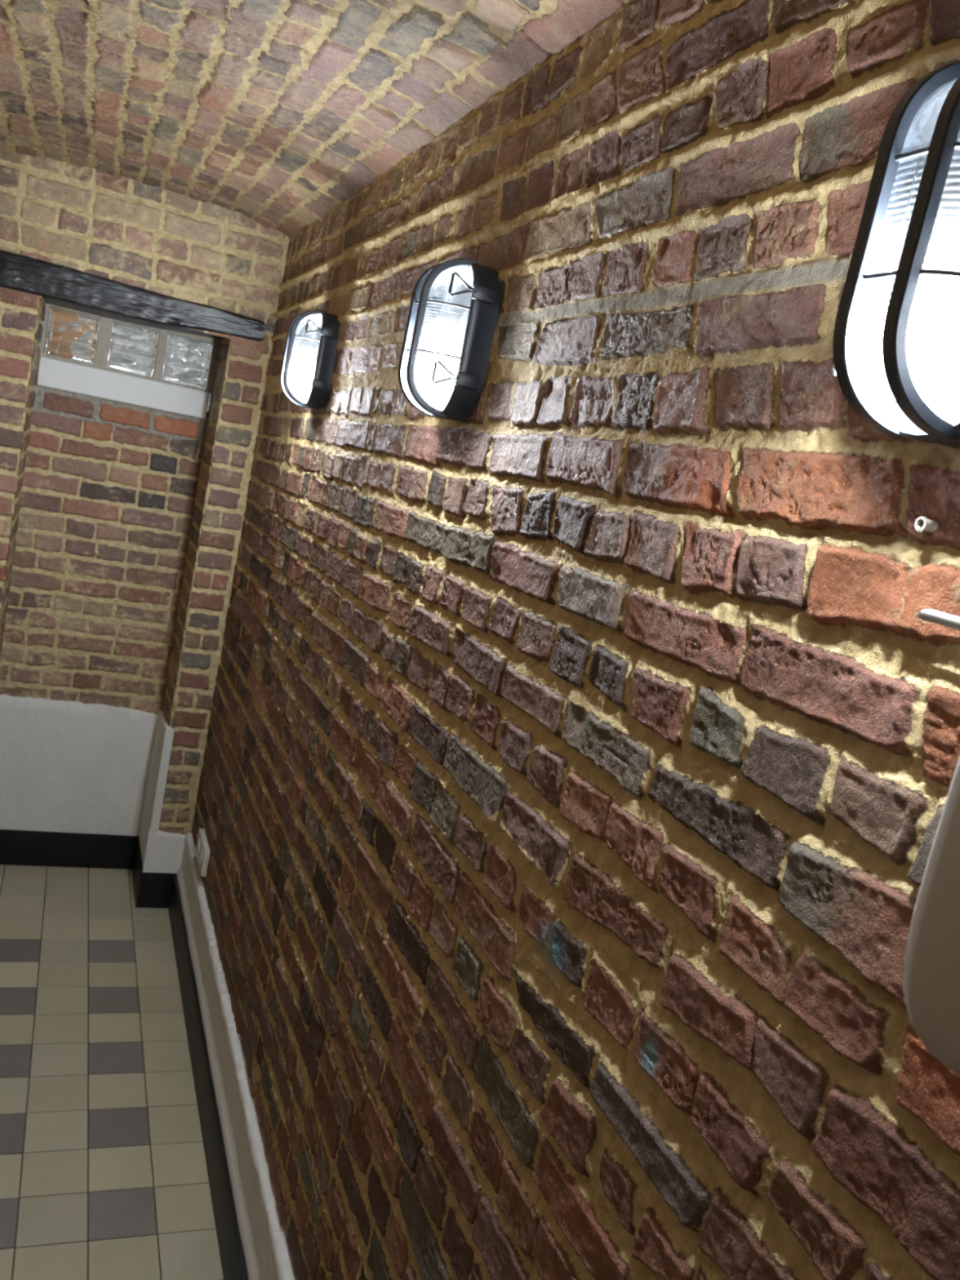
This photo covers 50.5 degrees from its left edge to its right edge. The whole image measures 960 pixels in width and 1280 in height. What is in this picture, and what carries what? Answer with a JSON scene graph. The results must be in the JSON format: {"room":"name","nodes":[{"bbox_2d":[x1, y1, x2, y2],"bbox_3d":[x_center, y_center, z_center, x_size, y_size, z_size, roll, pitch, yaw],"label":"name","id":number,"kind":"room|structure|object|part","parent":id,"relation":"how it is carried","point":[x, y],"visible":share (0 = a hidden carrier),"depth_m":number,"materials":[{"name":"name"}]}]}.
{"room":"underground passage","nodes":[
{"label":"underground passage","id":0,"kind":"room"},
{"bbox_2d":[0,297,45,660],"bbox_3d":[-1.540,-0.124,3.301,0.015,1.945,0.332,8,11,-23],"label":"wall","id":1,"kind":"structure","parent":0,"point":[31,397],"depth_m":3.20,"materials":[{"name":"brick"}]},
{"bbox_2d":[0,375,208,713],"bbox_3d":[-1.307,-0.270,3.514,0.609,1.150,0.016,8,11,-23],"label":"wall","id":2,"kind":"structure","parent":0,"point":[105,519],"depth_m":3.50,"materials":[{"name":"brick"}]},
{"bbox_2d":[0,693,158,835],"bbox_3d":[-1.457,0.453,3.638,0.549,0.490,0.033,8,11,-23],"label":"wall panel","id":3,"kind":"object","parent":2,"relation":"attached to","point":[66,766],"depth_m":3.62,"materials":[{"name":"white paint"}]},
{"bbox_2d":[36,356,208,418],"bbox_3d":[-1.195,-0.846,3.426,0.539,0.093,0.072,8,11,-23],"label":"window sill","id":4,"kind":"structure","parent":2,"relation":"attached to","point":[52,373],"depth_m":3.39,"materials":[{"name":"white paint"}]},
{"bbox_2d":[40,303,221,393],"bbox_3d":[-1.169,-0.990,3.420,0.569,0.203,0.087,8,11,-23],"label":"window","id":5,"kind":"structure","parent":2,"relation":"in","point":[190,361],"depth_m":3.39,"materials":[{"name":"clear glass"}]},
{"bbox_2d":[0,864,223,1279],"bbox_3d":[-0.753,1.347,1.596,1.020,0.003,4.800,8,11,-23],"label":"floor","id":6,"kind":"structure","parent":0,"point":[104,1175],"depth_m":2.56,"materials":[{"name":"tile"}]},
{"bbox_2d":[0,829,138,869],"bbox_3d":[-1.513,0.756,3.680,0.546,0.131,0.019,8,11,-23],"label":"baseboard","id":7,"kind":"structure","parent":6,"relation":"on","point":[17,847],"depth_m":3.68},
{"bbox_2d":[135,870,173,908],"bbox_3d":[-1.127,0.864,3.524,0.106,0.131,0.019,8,11,-23],"label":"baseboard","id":8,"kind":"object","parent":6,"relation":"on","point":[154,888],"visible":1,"depth_m":3.52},
{"bbox_2d":[0,151,288,904],"bbox_3d":[-1.227,-0.257,3.209,0.930,2.360,0.022,8,11,-23],"label":"wall","id":9,"kind":"structure","parent":0,"point":[125,230],"depth_m":3.12,"materials":[{"name":"brick"}]},
{"bbox_2d":[0,249,266,341],"bbox_3d":[-1.133,-1.065,3.194,0.869,0.105,0.335,8,11,-23],"label":"timber beam","id":10,"kind":"structure","parent":9,"relation":"attached to","point":[60,286],"depth_m":3.06,"materials":[{"name":"black wood"}]},
{"bbox_2d":[142,827,185,873],"bbox_3d":[-1.087,0.726,3.512,0.127,0.155,0.030,8,11,-23],"label":"trim","id":11,"kind":"structure","parent":9,"relation":"attached to","point":[164,850],"depth_m":3.50,"materials":[{"name":"white paint"}]},
{"bbox_2d":[93,319,211,411],"bbox_3d":[-1.222,-1.148,3.747,1.250,1.400,0.610,8,11,-23],"label":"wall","id":12,"kind":"structure","parent":0,"point":[210,394],"depth_m":4.12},
{"bbox_2d":[162,337,231,724],"bbox_3d":[-1.034,-0.055,3.514,0.014,1.945,0.332,8,11,-23],"label":"wall","id":13,"kind":"structure","parent":0,"point":[207,451],"depth_m":3.44,"materials":[{"name":"brick"}]},
{"bbox_2d":[132,837,142,903],"bbox_3d":[-1.219,0.824,3.644,0.019,0.131,0.281,8,11,-23],"label":"baseboard","id":14,"kind":"structure","parent":13,"relation":"attached to","point":[137,865],"depth_m":3.63,"materials":[{"name":"black"}]},
{"bbox_2d":[138,708,174,868],"bbox_3d":[-1.144,0.508,3.593,0.029,0.525,0.312,8,11,-23],"label":"trim","id":15,"kind":"structure","parent":13,"relation":"attached to","point":[162,744],"depth_m":3.49,"materials":[{"name":"white paint"}]},
{"bbox_2d":[0,0,630,239],"bbox_3d":[-0.236,-0.828,1.036,0.935,0.074,4.430,8,11,-23],"label":"ceiling","id":16,"kind":"structure","parent":0,"point":[275,113],"depth_m":1.88,"materials":[{"name":"brick"}]},
{"bbox_2d":[191,0,959,1279],"bbox_3d":[-0.031,0.194,1.375,0.026,2.070,4.430,8,11,-23],"label":"wall","id":17,"kind":"structure","parent":0,"point":[581,755],"depth_m":1.04,"materials":[{"name":"brick"}]},
{"bbox_2d":[195,828,210,876],"bbox_3d":[-0.870,0.664,3.188,0.020,0.086,0.176,8,11,-23],"label":"wall socket","id":18,"kind":"object","parent":17,"relation":"attached to","point":[202,851],"visible":1,"depth_m":3.15,"materials":[{"name":"white plastic"}]},
{"bbox_2d":[168,873,248,1279],"bbox_3d":[-0.300,1.381,1.551,0.022,0.131,4.387,8,11,-23],"label":"baseboard","id":19,"kind":"structure","parent":17,"relation":"attached to","point":[233,1265],"depth_m":2.46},
{"bbox_2d":[176,832,297,1279],"bbox_3d":[-0.253,1.243,1.534,0.046,0.159,4.388,8,11,-23],"label":"trim","id":20,"kind":"structure","parent":17,"relation":"attached to","point":[266,1251],"depth_m":2.29,"materials":[{"name":"white paint"}]},
{"bbox_2d":[280,310,339,409],"bbox_3d":[-0.410,-0.670,2.419,0.104,0.228,0.148,8,11,-23],"label":"lamp","id":21,"kind":"object","parent":17,"relation":"attached to","point":[310,386],"visible":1,"depth_m":2.39,"materials":[{"name":"white glass"}]},
{"bbox_3d":[-0.430,-0.645,2.418,0.065,0.004,0.128,8,11,-23],"label":"guard rod","id":22,"kind":"part","parent":21,"relation":"part of","materials":[{"name":"plastic"}]},
{"bbox_3d":[-0.420,-0.620,2.428,0.048,0.070,0.056,8,11,-23],"label":"bulb","id":23,"kind":"part","parent":21,"relation":"part of","materials":[{"name":"white glass"}]},
{"bbox_3d":[-0.422,-0.671,2.414,0.061,0.210,0.115,8,11,-23],"label":"glass","id":24,"kind":"part","parent":21,"relation":"part of","materials":[{"name":"white glass"}]},
{"bbox_3d":[-0.416,-0.711,2.406,0.065,0.004,0.128,8,11,-23],"label":"guard rod","id":25,"kind":"part","parent":21,"relation":"part of","materials":[{"name":"plastic"}]},
{"bbox_3d":[-0.392,-0.667,2.427,0.003,0.206,0.111,8,11,-23],"label":"plate","id":26,"kind":"part","parent":21,"relation":"part of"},
{"bbox_2d":[398,257,501,422],"bbox_3d":[-0.053,-0.443,1.493,0.104,0.228,0.148,8,11,-23],"label":"lamp","id":27,"kind":"object","parent":17,"relation":"attached to","point":[449,384],"visible":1,"depth_m":1.47,"materials":[{"name":"white glass"}]},
{"bbox_3d":[-0.073,-0.418,1.492,0.065,0.004,0.128,8,11,-23],"label":"guard rod","id":28,"kind":"part","parent":27,"relation":"part of","materials":[{"name":"black plastic"}]},
{"bbox_3d":[-0.063,-0.394,1.502,0.048,0.070,0.056,8,11,-23],"label":"bulb","id":29,"kind":"part","parent":27,"relation":"part of","materials":[{"name":"white glass"}]},
{"bbox_3d":[-0.065,-0.444,1.488,0.061,0.210,0.115,8,11,-23],"label":"glass","id":30,"kind":"part","parent":27,"relation":"part of","materials":[{"name":"white glass"}]},
{"bbox_3d":[-0.059,-0.484,1.480,0.065,0.004,0.128,8,11,-23],"label":"guard rod","id":31,"kind":"part","parent":27,"relation":"part of","materials":[{"name":"black plastic"}]},
{"bbox_3d":[-0.035,-0.440,1.501,0.003,0.206,0.111,8,11,-23],"label":"plate","id":32,"kind":"part","parent":27,"relation":"part of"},
{"bbox_2d":[831,61,959,448],"bbox_3d":[0.286,-0.237,0.614,0.104,0.228,0.148,8,11,-23],"label":"lamp","id":33,"kind":"object","parent":17,"relation":"attached to","point":[896,342],"visible":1,"depth_m":0.61,"materials":[{"name":"white glass"}]},
{"bbox_3d":[0.267,-0.212,0.614,0.065,0.004,0.128,8,11,-23],"label":"guard rod","id":34,"kind":"part","parent":33,"relation":"part of","materials":[{"name":"black plastic"}]},
{"bbox_3d":[0.277,-0.188,0.623,0.048,0.070,0.056,8,11,-23],"label":"bulb","id":35,"kind":"part","parent":33,"relation":"part of","materials":[{"name":"white glass"}]},
{"bbox_3d":[0.305,-0.234,0.622,0.003,0.206,0.111,8,11,-23],"label":"plate","id":36,"kind":"part","parent":33,"relation":"part of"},
{"bbox_3d":[0.281,-0.278,0.602,0.065,0.004,0.128,8,11,-23],"label":"guard rod","id":37,"kind":"part","parent":33,"relation":"part of","materials":[{"name":"black plastic"}]},
{"bbox_2d":[914,515,937,532],"bbox_3d":[0.298,-0.075,0.671,0.021,0.010,0.010,8,11,-23],"label":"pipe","id":38,"kind":"object","parent":17,"relation":"attached to","point":[922,523],"visible":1,"depth_m":0.67,"materials":[{"name":"white plastic"}]},
{"bbox_2d":[902,609,959,1076],"bbox_3d":[0.292,0.119,0.379,0.176,0.193,0.279,8,11,-23],"label":"dispenser","id":39,"kind":"object","parent":17,"relation":"attached to","point":[931,972],"visible":1,"depth_m":0.41,"materials":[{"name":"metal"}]},
{"bbox_3d":[0.242,0.022,0.366,0.016,0.021,0.222,8,11,-23],"label":"lever","id":40,"kind":"part","parent":39,"relation":"part of","materials":[{"name":"metal"}]}
]}

